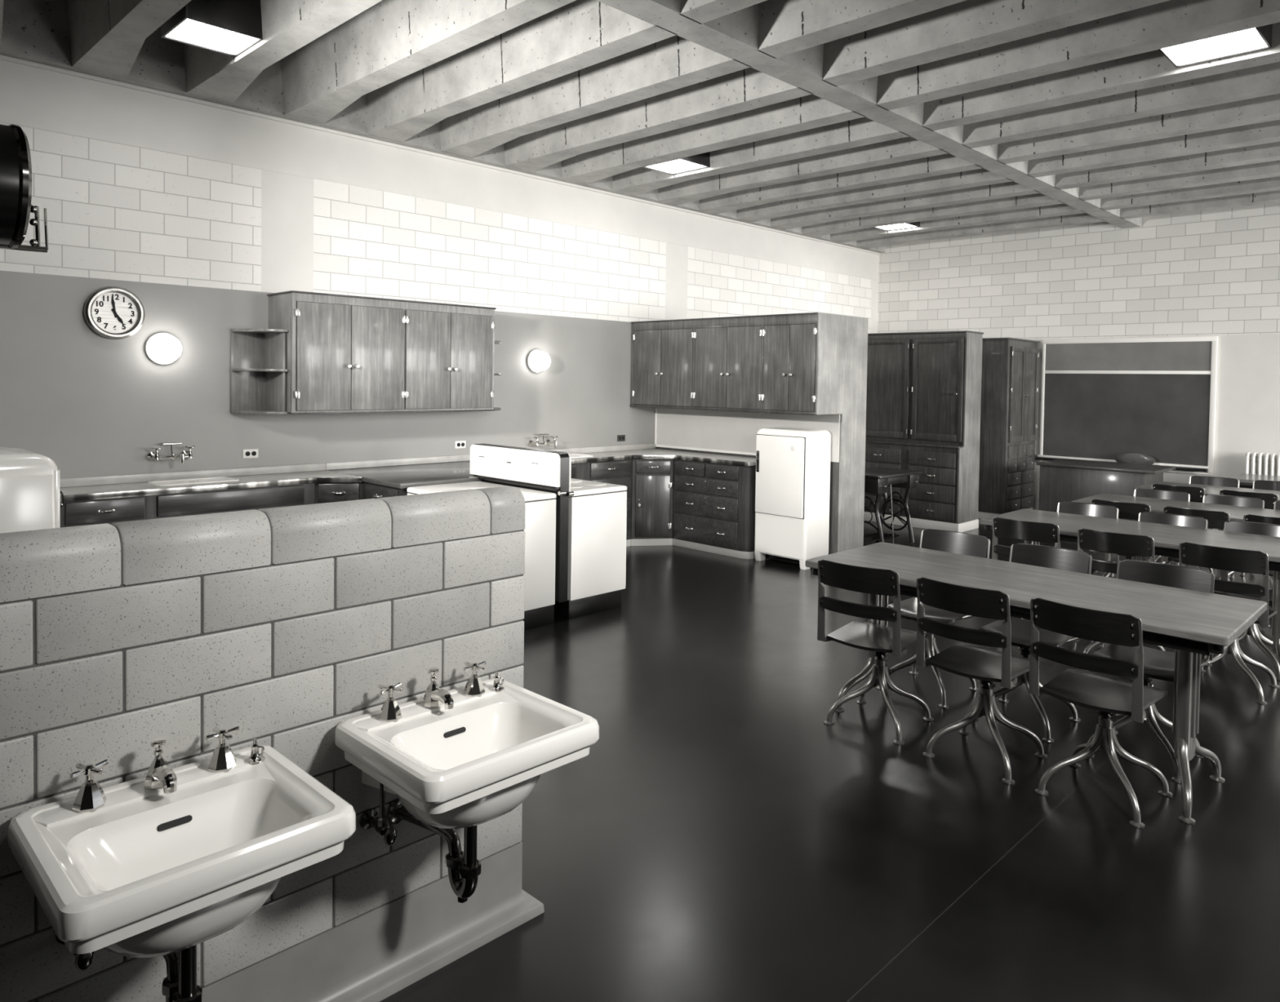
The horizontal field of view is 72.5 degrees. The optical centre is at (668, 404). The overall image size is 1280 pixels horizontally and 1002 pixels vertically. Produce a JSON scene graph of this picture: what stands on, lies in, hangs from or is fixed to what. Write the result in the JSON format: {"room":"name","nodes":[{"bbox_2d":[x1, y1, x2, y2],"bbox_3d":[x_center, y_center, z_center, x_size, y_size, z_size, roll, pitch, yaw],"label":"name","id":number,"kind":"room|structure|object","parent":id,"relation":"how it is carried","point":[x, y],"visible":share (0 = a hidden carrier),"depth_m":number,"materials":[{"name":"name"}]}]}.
{"room":"home economics classroom","nodes":[
{"label":"home economics classroom","id":0,"kind":"room"},
{"bbox_2d":[0,486,525,1001],"bbox_3d":[-1.453,0.797,1.619,0.135,1.074,2.822,2,2,44],"label":"wall","id":1,"kind":"structure","parent":0,"point":[283,626],"depth_m":2.02,"materials":[{"name":"grey tile"}]},
{"bbox_2d":[7,726,355,1001],"bbox_3d":[-0.953,0.981,1.715,0.477,0.556,0.498,2,2,44],"label":"washbasin","id":2,"kind":"object","parent":1,"relation":"attached to","point":[166,862],"visible":1,"depth_m":1.67,"materials":[{"name":"ceramic"}]},
{"bbox_2d":[201,842,544,1001],"bbox_3d":[-1.446,1.427,1.653,0.231,0.212,2.870,2,2,44],"label":"baseboard","id":3,"kind":"structure","parent":1,"relation":"attached to","point":[380,953],"depth_m":2.29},
{"bbox_2d":[334,661,599,903],"bbox_3d":[-0.507,0.975,2.183,0.477,0.556,0.498,2,2,44],"label":"washbasin","id":4,"kind":"object","parent":1,"relation":"attached to","point":[465,757],"visible":1,"depth_m":2.16,"materials":[{"name":"ceramic"}]},
{"bbox_2d":[334,679,599,829],"bbox_3d":[-0.503,0.903,2.179,0.470,0.230,0.498,2,2,44],"label":"basin","id":5,"kind":"object","parent":4,"relation":"in","point":[469,762],"depth_m":2.13,"materials":[{"name":"white ceramic"}]},
{"bbox_2d":[0,59,879,479],"bbox_3d":[-1.678,-0.638,7.694,0.200,4.000,13.630,2,2,44],"label":"wall","id":6,"kind":"structure","parent":0,"point":[202,245],"depth_m":6.41,"materials":[{"name":"paint"}]},
{"bbox_2d":[0,124,48,253],"bbox_3d":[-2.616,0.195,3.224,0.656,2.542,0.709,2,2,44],"label":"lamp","id":7,"kind":"object","parent":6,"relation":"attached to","point":[15,166],"visible":1,"depth_m":3.23,"materials":[{"name":"black metal"}]},
{"bbox_2d":[83,286,145,339],"bbox_3d":[-3.533,-0.584,5.564,0.056,0.338,0.338,2,2,44],"label":"wall clock","id":8,"kind":"object","parent":6,"relation":"attached to","point":[112,313],"visible":1,"depth_m":5.56,"materials":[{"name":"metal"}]},
{"bbox_2d":[145,333,182,364],"bbox_3d":[-3.307,-0.368,5.740,0.153,0.210,0.210,2,2,44],"label":"wall lamp","id":9,"kind":"object","parent":6,"relation":"attached to","point":[163,348],"visible":1,"depth_m":5.71,"materials":[{"name":"white glass"}]},
{"bbox_2d":[146,442,195,463],"bbox_3d":[-3.263,0.318,5.757,0.235,0.122,0.266,2,2,44],"label":"faucet","id":10,"kind":"object","parent":6,"relation":"attached to","point":[184,455],"visible":1,"depth_m":5.75,"materials":[{"name":"silver metal"}]},
{"bbox_2d":[59,462,325,488],"bbox_3d":[-3.213,0.479,5.970,0.020,0.054,1.765,2,2,44],"label":"backsplash","id":11,"kind":"structure","parent":6,"relation":"attached to","point":[145,477],"depth_m":5.90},
{"bbox_2d":[242,448,257,458],"bbox_3d":[-2.981,0.351,6.217,0.010,0.064,0.106,2,2,44],"label":"power outlet","id":12,"kind":"object","parent":6,"relation":"attached to","point":[251,453],"visible":1,"depth_m":6.21,"materials":[{"name":"white paint"}]},
{"bbox_2d":[266,290,496,414],"bbox_3d":[-2.148,-0.371,6.731,0.462,0.851,1.685,2,2,44],"label":"upper cabinet","id":13,"kind":"object","parent":6,"relation":"attached to","point":[345,354],"visible":0.99,"depth_m":6.47,"materials":[{"name":"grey wood"}]},
{"bbox_2d":[230,328,287,414],"bbox_3d":[-2.854,-0.230,6.070,0.361,0.591,0.247,2,2,44],"label":"corner shelf","id":14,"kind":"object","parent":13,"relation":"attached to","point":[258,370],"visible":1,"depth_m":6.15,"materials":[{"name":"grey wood"}]},
{"bbox_2d":[491,340,502,411],"bbox_3d":[-1.520,-0.248,7.469,0.361,0.591,0.246,2,2,44],"label":"corner shelf","id":15,"kind":"object","parent":13,"relation":"attached to","point":[496,342],"visible":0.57,"depth_m":7.34,"materials":[{"name":"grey wood"}]},
{"bbox_2d":[325,454,470,470],"bbox_3d":[-2.148,0.465,7.087,0.020,0.054,1.318,2,2,44],"label":"backsplash","id":16,"kind":"structure","parent":6,"relation":"attached to","point":[406,461],"depth_m":7.02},
{"bbox_2d":[0,54,880,280],"bbox_3d":[-1.645,-1.887,7.509,0.028,0.389,13.430,2,2,44],"label":"trim","id":17,"kind":"structure","parent":6,"relation":"attached to","point":[6,58],"depth_m":6.67,"materials":[{"name":"paint"}]},
{"bbox_2d":[454,440,466,448],"bbox_3d":[-1.784,0.344,7.472,0.010,0.064,0.106,2,2,44],"label":"power outlet","id":18,"kind":"object","parent":6,"relation":"attached to","point":[459,444],"visible":1,"depth_m":7.46,"materials":[{"name":"white paint"}]},
{"bbox_2d":[526,349,550,372],"bbox_3d":[-1.170,-0.398,7.980,0.153,0.210,0.210,2,2,44],"label":"wall lamp","id":19,"kind":"object","parent":6,"relation":"attached to","point":[537,361],"visible":1,"depth_m":7.94,"materials":[{"name":"white glass"}]},
{"bbox_2d":[528,433,558,448],"bbox_3d":[-1.117,0.334,8.008,0.235,0.122,0.266,2,2,44],"label":"faucet","id":20,"kind":"object","parent":6,"relation":"attached to","point":[547,442],"visible":1,"depth_m":8.00,"materials":[{"name":"silver metal"}]},
{"bbox_2d":[546,443,655,453],"bbox_3d":[-0.917,0.448,8.377,0.020,0.054,2.243,2,2,44],"label":"backsplash","id":21,"kind":"structure","parent":6,"relation":"attached to","point":[640,446],"depth_m":8.68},
{"bbox_2d":[617,435,625,441],"bbox_3d":[-0.482,0.342,8.838,0.010,0.064,0.106,2,2,44],"label":"power outlet","id":22,"kind":"object","parent":6,"relation":"attached to","point":[620,437],"visible":1,"depth_m":8.83,"materials":[{"name":"plastic"}]},
{"bbox_2d":[0,0,1279,253],"bbox_3d":[1.763,-2.240,4.391,9.640,0.590,13.630,2,2,44],"label":"ceiling","id":23,"kind":"structure","parent":0,"point":[833,121],"depth_m":5.77,"materials":[{"name":"concrete"}]},
{"bbox_2d":[160,0,262,57],"bbox_3d":[-2.554,-2.255,4.878,0.404,0.409,0.399,2,2,44],"label":"ceiling light","id":24,"kind":"object","parent":23,"relation":"attached to","point":[226,27],"visible":0.98,"depth_m":4.81,"materials":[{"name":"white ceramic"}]},
{"bbox_2d":[642,151,710,174],"bbox_3d":[0.068,-2.292,7.663,0.454,0.409,0.389,2,2,44],"label":"ceiling light","id":25,"kind":"object","parent":23,"relation":"attached to","point":[702,161],"visible":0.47,"depth_m":7.63,"materials":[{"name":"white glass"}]},
{"bbox_2d":[873,221,919,231],"bbox_3d":[2.712,-2.327,10.420,0.434,0.409,0.389,2,2,44],"label":"ceiling light","id":26,"kind":"object","parent":23,"relation":"attached to","point":[914,224],"visible":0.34,"depth_m":10.44,"materials":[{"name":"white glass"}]},
{"bbox_2d":[1158,23,1272,67],"bbox_3d":[2.998,-2.168,4.790,0.464,0.409,0.434,2,2,44],"label":"ceiling light","id":27,"kind":"object","parent":23,"relation":"attached to","point":[1259,38],"visible":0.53,"depth_m":4.81,"materials":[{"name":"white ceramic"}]},
{"bbox_2d":[379,518,1279,1001],"bbox_3d":[1.706,1.553,4.495,9.640,0.100,13.630,2,2,44],"label":"floor","id":28,"kind":"structure","parent":0,"point":[717,840],"depth_m":3.14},
{"bbox_2d":[0,447,63,533],"bbox_3d":[-3.830,0.829,4.848,0.620,1.160,0.683,2,2,44],"label":"appliance","id":29,"kind":"object","parent":28,"relation":"on","point":[30,492],"visible":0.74,"depth_m":4.75,"materials":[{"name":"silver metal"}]},
{"bbox_2d":[60,496,146,528],"bbox_3d":[-3.512,0.977,5.353,0.453,0.845,0.440,2,2,44],"label":"base cabinet","id":30,"kind":"object","parent":28,"relation":"on","point":[109,511],"visible":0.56,"depth_m":5.20,"materials":[{"name":"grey wood"}]},
{"bbox_2d":[146,483,315,519],"bbox_3d":[-2.993,0.970,5.896,0.453,0.845,1.058,2,2,44],"label":"base cabinet","id":31,"kind":"object","parent":28,"relation":"on","point":[182,504],"visible":0.12,"depth_m":5.71,"materials":[{"name":"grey wood"}]},
{"bbox_2d":[59,462,361,502],"bbox_3d":[-3.006,0.507,5.773,0.593,0.092,1.765,2,2,44],"label":"countertop","id":32,"kind":"structure","parent":31,"relation":"on","point":[91,488],"depth_m":5.76,"materials":[{"name":"stone"}]},
{"bbox_2d":[146,476,239,486],"bbox_3d":[-3.148,0.508,5.781,0.260,0.008,0.510,2,2,44],"label":"sink","id":33,"kind":"object","parent":32,"relation":"in","point":[220,479],"visible":1,"depth_m":5.77,"materials":[{"name":"ceramic"}]},
{"bbox_2d":[315,481,362,503],"bbox_3d":[-2.485,0.966,6.334,0.586,0.845,0.273,2,2,44],"label":"base cabinet","id":34,"kind":"object","parent":28,"relation":"on","point":[331,492],"visible":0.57,"depth_m":6.17,"materials":[{"name":"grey wood"}]},
{"bbox_2d":[362,481,407,499],"bbox_3d":[-1.781,0.966,6.706,1.090,0.845,1.333,2,2,44],"label":"base cabinet","id":35,"kind":"object","parent":28,"relation":"on","point":[370,491],"visible":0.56,"depth_m":6.04,"materials":[{"name":"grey wood"}]},
{"bbox_2d":[325,454,481,488],"bbox_3d":[-1.751,0.498,6.709,1.118,0.089,1.318,2,2,44],"label":"countertop","id":36,"kind":"structure","parent":35,"relation":"on","point":[400,473],"depth_m":6.64,"materials":[{"name":"grey stone"}]},
{"bbox_2d":[407,443,574,630],"bbox_3d":[-1.253,0.862,5.847,1.053,1.116,0.719,2,2,44],"label":"range","id":37,"kind":"object","parent":28,"relation":"on","point":[541,476],"visible":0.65,"depth_m":5.72,"materials":[{"name":"white metal"}]},
{"bbox_2d":[407,481,556,502],"bbox_3d":[-1.247,0.583,5.772,0.894,0.031,0.582,2,2,44],"label":"cooktop","id":38,"kind":"object","parent":37,"relation":"in","point":[530,495],"depth_m":5.82,"materials":[{"name":"metal"}]},
{"bbox_2d":[570,463,580,479],"bbox_3d":[-1.236,0.946,7.731,0.463,0.845,0.856,2,2,44],"label":"base cabinet","id":39,"kind":"object","parent":28,"relation":"on","point":[575,467],"visible":0.05,"depth_m":7.87,"materials":[{"name":"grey wood"}]},
{"bbox_2d":[554,453,626,619],"bbox_3d":[-0.794,0.863,6.271,0.911,1.105,0.552,2,2,44],"label":"range","id":40,"kind":"object","parent":28,"relation":"on","point":[597,511],"visible":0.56,"depth_m":5.94,"materials":[{"name":"white metal"}]},
{"bbox_2d":[570,478,626,496],"bbox_3d":[-0.785,0.577,6.257,0.894,0.031,0.512,2,2,44],"label":"cooktop","id":41,"kind":"object","parent":40,"relation":"in","point":[580,487],"depth_m":6.03,"materials":[{"name":"metal"}]},
{"bbox_2d":[579,459,631,546],"bbox_3d":[-0.714,0.939,8.280,0.461,0.845,0.653,2,2,44],"label":"base cabinet","id":42,"kind":"object","parent":28,"relation":"on","point":[614,472],"visible":0.33,"depth_m":8.20,"materials":[{"name":"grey wood"}]},
{"bbox_2d":[631,459,674,546],"bbox_3d":[-0.167,0.936,8.711,0.658,0.845,0.722,2,2,44],"label":"base cabinet","id":43,"kind":"object","parent":28,"relation":"on","point":[652,480],"visible":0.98,"depth_m":8.41,"materials":[{"name":"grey wood"}]},
{"bbox_2d":[546,443,755,466],"bbox_3d":[-0.347,0.490,7.833,1.598,0.092,2.243,2,2,44],"label":"countertop","id":44,"kind":"structure","parent":43,"relation":"on","point":[640,451],"depth_m":8.38,"materials":[{"name":"metal"}]},
{"bbox_2d":[568,453,593,457],"bbox_3d":[-0.981,0.479,8.039,0.280,0.008,0.570,2,2,44],"label":"sink","id":45,"kind":"object","parent":44,"relation":"in","point":[572,455],"visible":0.37,"depth_m":8.17,"materials":[{"name":"ceramic"}]},
{"bbox_2d":[672,459,755,559],"bbox_3d":[0.501,0.958,8.265,0.936,0.845,0.446,2,2,44],"label":"base cabinet","id":46,"kind":"object","parent":28,"relation":"on","point":[714,504],"visible":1,"depth_m":8.07,"materials":[{"name":"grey wood"}]},
{"bbox_2d":[630,312,868,555],"bbox_3d":[0.688,0.283,8.415,2.276,2.192,0.830,2,2,44],"label":"tall cabinet","id":47,"kind":"object","parent":28,"relation":"on","point":[711,384],"visible":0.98,"depth_m":7.87,"materials":[{"name":"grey wood"}]},
{"bbox_2d":[754,426,831,569],"bbox_3d":[1.086,0.807,7.731,0.555,1.195,0.419,2,2,44],"label":"refrigerator","id":48,"kind":"object","parent":28,"relation":"on","point":[793,490],"visible":0.93,"depth_m":7.56,"materials":[{"name":"metal"}]},
{"bbox_2d":[817,560,933,745],"bbox_3d":[0.967,1.107,4.077,0.407,0.792,0.514,2,2,38],"label":"swivel chair","id":49,"kind":"object","parent":28,"relation":"on","point":[882,640],"visible":1,"depth_m":3.97,"materials":[{"name":"brown wood"}]},
{"bbox_2d":[863,467,922,546],"bbox_3d":[2.074,1.027,8.512,0.440,0.742,0.800,2,2,44],"label":"table","id":50,"kind":"object","parent":28,"relation":"on","point":[877,481],"visible":0.79,"depth_m":8.49,"materials":[{"name":"brown wood"}]},
{"bbox_2d":[863,330,983,532],"bbox_3d":[2.802,0.274,10.011,1.380,2.187,0.551,2,2,44],"label":"wardrobe","id":51,"kind":"object","parent":28,"relation":"on","point":[923,398],"visible":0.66,"depth_m":9.70,"materials":[{"name":"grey wood"}]},
{"bbox_2d":[876,528,990,708],"bbox_3d":[1.408,1.099,4.613,0.407,0.792,0.514,2,2,44],"label":"swivel chair","id":52,"kind":"object","parent":28,"relation":"on","point":[958,543],"visible":0.44,"depth_m":4.64,"materials":[{"name":"wood"}]},
{"bbox_2d":[915,577,1047,784],"bbox_3d":[1.332,1.123,3.715,0.407,0.792,0.514,2,2,44],"label":"swivel chair","id":53,"kind":"object","parent":28,"relation":"on","point":[989,667],"visible":1,"depth_m":3.62,"materials":[{"name":"wood"}]},
{"bbox_2d":[977,337,1039,519],"bbox_3d":[4.029,0.286,10.732,0.742,2.160,0.915,2,2,44],"label":"wardrobe","id":54,"kind":"object","parent":28,"relation":"on","point":[1010,366],"visible":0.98,"depth_m":10.35,"materials":[{"name":"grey wood"}]},
{"bbox_2d":[972,542,1092,742],"bbox_3d":[1.753,1.115,4.214,0.407,0.792,0.514,2,2,44],"label":"swivel chair","id":55,"kind":"object","parent":28,"relation":"on","point":[1053,557],"visible":0.61,"depth_m":4.25,"materials":[{"name":"wood"}]},
{"bbox_2d":[991,517,1079,641],"bbox_3d":[2.280,1.090,5.422,0.407,0.792,0.514,2,2,41],"label":"swivel chair","id":56,"kind":"object","parent":28,"relation":"on","point":[1042,532],"visible":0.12,"depth_m":5.24,"materials":[{"name":"wood"}]},
{"bbox_2d":[804,542,1267,824],"bbox_3d":[1.545,1.149,3.910,1.770,0.735,0.730,2,2,44],"label":"work table","id":57,"kind":"object","parent":28,"relation":"on","point":[1191,623],"visible":0.71,"depth_m":3.57,"materials":[{"name":"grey wood"}]},
{"bbox_2d":[1054,501,1119,574],"bbox_3d":[2.742,1.085,5.869,0.407,0.792,0.514,2,2,42],"label":"swivel chair","id":58,"kind":"object","parent":28,"relation":"on","point":[1072,508],"visible":0.09,"depth_m":6.02,"materials":[{"name":"wood"}]},
{"bbox_2d":[1028,597,1173,828],"bbox_3d":[1.678,1.137,3.384,0.407,0.792,0.514,2,2,45],"label":"swivel chair","id":59,"kind":"object","parent":28,"relation":"on","point":[1108,695],"visible":1,"depth_m":3.30,"materials":[{"name":"wood"}]},
{"bbox_2d":[1035,458,1175,521],"bbox_3d":[4.785,1.034,9.587,1.200,0.750,0.780,2,2,44],"label":"desk","id":60,"kind":"object","parent":28,"relation":"on","point":[1061,480],"visible":0.5,"depth_m":9.44,"materials":[{"name":"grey wood"}]},
{"bbox_2d":[1088,499,1152,559],"bbox_3d":[3.342,1.081,6.350,0.407,0.792,0.514,2,2,44],"label":"swivel chair","id":61,"kind":"object","parent":28,"relation":"on","point":[1131,511],"visible":0.17,"depth_m":6.13,"materials":[{"name":"wood"}]},
{"bbox_2d":[1077,528,1165,653],"bbox_3d":[2.631,1.106,5.045,0.407,0.792,0.514,2,2,42],"label":"swivel chair","id":62,"kind":"object","parent":28,"relation":"on","point":[1136,545],"visible":0.28,"depth_m":4.87,"materials":[{"name":"wood"}]},
{"bbox_2d":[979,508,1279,664],"bbox_3d":[2.888,1.131,5.290,1.770,0.735,0.730,2,2,44],"label":"work table","id":63,"kind":"object","parent":28,"relation":"on","point":[1167,539],"visible":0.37,"depth_m":5.20,"materials":[{"name":"grey wood"}]},
{"bbox_2d":[1115,453,1155,465],"bbox_3d":[5.239,0.973,9.886,0.420,0.844,0.320,2,2,44],"label":"desk chair","id":64,"kind":"object","parent":28,"relation":"on","point":[1126,458],"visible":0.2,"depth_m":9.94,"materials":[{"name":"leather"}]},
{"bbox_2d":[1087,559,1214,783],"bbox_3d":[2.112,1.131,3.831,0.407,0.792,0.514,2,2,42],"label":"swivel chair","id":65,"kind":"object","parent":28,"relation":"on","point":[1158,664],"visible":0.44,"depth_m":3.88,"materials":[{"name":"wood"}]},
{"bbox_2d":[1132,488,1190,561],"bbox_3d":[3.735,1.076,6.733,0.407,0.792,0.514,2,2,44],"label":"swivel chair","id":66,"kind":"object","parent":28,"relation":"on","point":[1146,493],"visible":0.09,"depth_m":6.89,"materials":[{"name":"wood"}]},
{"bbox_2d":[1135,511,1208,570],"bbox_3d":[3.062,1.102,5.426,0.407,0.792,0.514,2,2,44],"label":"swivel chair","id":67,"kind":"object","parent":28,"relation":"on","point":[1145,517],"visible":0.08,"depth_m":5.59,"materials":[{"name":"wood"}]},
{"bbox_2d":[1071,493,1279,577],"bbox_3d":[3.909,1.121,6.237,1.770,0.735,0.730,2,2,44],"label":"work table","id":68,"kind":"object","parent":28,"relation":"on","point":[1236,513],"visible":0.16,"depth_m":6.46,"materials":[{"name":"grey wood"}]},
{"bbox_2d":[1151,484,1214,576],"bbox_3d":[4.378,1.067,7.421,0.407,0.792,0.514,2,2,44],"label":"swivel chair","id":69,"kind":"object","parent":28,"relation":"on","point":[1197,494],"visible":0.09,"depth_m":7.19,"materials":[{"name":"wood"}]},
{"bbox_2d":[1160,506,1230,571],"bbox_3d":[3.682,1.095,6.026,0.407,0.792,0.514,2,2,44],"label":"swivel chair","id":70,"kind":"object","parent":28,"relation":"on","point":[1215,519],"visible":0.08,"depth_m":5.80,"materials":[{"name":"wood"}]},
{"bbox_2d":[1133,481,1279,564],"bbox_3d":[4.918,1.109,7.236,1.770,0.735,0.730,2,2,44],"label":"work table","id":71,"kind":"object","parent":28,"relation":"on","point":[1209,490],"visible":0.06,"depth_m":7.57,"materials":[{"name":"grey wood"}]},
{"bbox_2d":[1176,475,1239,565],"bbox_3d":[4.833,1.062,7.827,0.407,0.792,0.514,2,2,44],"label":"swivel chair","id":72,"kind":"object","parent":28,"relation":"on","point":[1198,480],"visible":0.09,"depth_m":7.99,"materials":[{"name":"wood"}]},
{"bbox_2d":[1178,542,1279,704],"bbox_3d":[2.986,1.122,4.645,0.407,0.792,0.514,2,2,44],"label":"swivel chair","id":73,"kind":"object","parent":28,"relation":"on","point":[1242,561],"visible":0.57,"depth_m":4.46,"materials":[{"name":"wood"}]},
{"bbox_2d":[1202,494,1264,581],"bbox_3d":[4.089,1.090,6.409,0.407,0.792,0.514,2,2,44],"label":"swivel chair","id":74,"kind":"object","parent":28,"relation":"on","point":[1209,499],"visible":0.12,"depth_m":6.56,"materials":[{"name":"wood"}]},
{"bbox_2d":[1206,520,1279,680],"bbox_3d":[3.412,1.116,5.092,0.407,0.792,0.514,2,2,44],"label":"swivel chair","id":75,"kind":"object","parent":28,"relation":"on","point":[1254,528],"visible":0.38,"depth_m":5.08,"materials":[{"name":"metal"}]},
{"bbox_2d":[1217,489,1278,590],"bbox_3d":[4.726,1.082,7.062,0.407,0.792,0.514,2,2,44],"label":"swivel chair","id":76,"kind":"object","parent":28,"relation":"on","point":[1269,500],"visible":0.12,"depth_m":6.85,"materials":[{"name":"wood"}]},
{"bbox_2d":[1227,473,1279,488],"bbox_3d":[6.284,1.105,8.117,1.770,0.735,0.730,2,2,44],"label":"work table","id":77,"kind":"object","parent":28,"relation":"on","point":[1246,480],"visible":0.17,"depth_m":8.46,"materials":[{"name":"grey wood"}]},
{"bbox_2d":[1239,480,1279,576],"bbox_3d":[5.215,1.077,7.518,0.407,0.792,0.514,2,2,44],"label":"swivel chair","id":78,"kind":"object","parent":28,"relation":"on","point":[1259,484],"visible":0.09,"depth_m":7.73,"materials":[{"name":"wood"}]},
{"bbox_2d":[1243,514,1279,609],"bbox_3d":[4.022,1.109,5.702,0.407,0.792,0.514,2,2,44],"label":"swivel chair","id":79,"kind":"object","parent":28,"relation":"on","point":[1250,517],"visible":0.09,"depth_m":5.59,"materials":[{"name":"wood"}]},
{"bbox_2d":[1244,452,1279,488],"bbox_3d":[6.493,0.988,8.856,1.083,0.935,0.140,2,2,44],"label":"radiator","id":80,"kind":"object","parent":28,"relation":"on","point":[1260,460],"visible":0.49,"depth_m":9.09,"materials":[{"name":"metal"}]},
{"bbox_2d":[1273,500,1279,510],"bbox_3d":[4.428,1.103,6.113,0.407,0.792,0.514,2,2,44],"label":"swivel chair","id":81,"kind":"object","parent":28,"relation":"on","point":[1277,504],"visible":0.09,"depth_m":6.38,"materials":[{"name":"wood"}]},
{"bbox_2d":[877,202,1279,530],"bbox_3d":[6.444,-0.556,9.228,9.440,4.000,0.200,2,2,44],"label":"wall","id":82,"kind":"structure","parent":0,"point":[1209,273],"depth_m":10.09,"materials":[{"name":"brick"}]},
{"bbox_2d":[1035,336,1217,475],"bbox_3d":[5.266,-0.015,10.158,1.895,1.520,0.089,2,2,44],"label":"chalkboard","id":83,"kind":"object","parent":82,"relation":"attached to","point":[1155,397],"visible":0.96,"depth_m":10.11,"materials":[{"name":"black stone"}]},
{"bbox_2d":[1035,457,1207,471],"bbox_3d":[5.236,0.694,10.196,1.843,0.030,0.089,2,2,44],"label":"chalk tray","id":84,"kind":"object","parent":83,"relation":"on","point":[1179,466],"depth_m":9.87,"materials":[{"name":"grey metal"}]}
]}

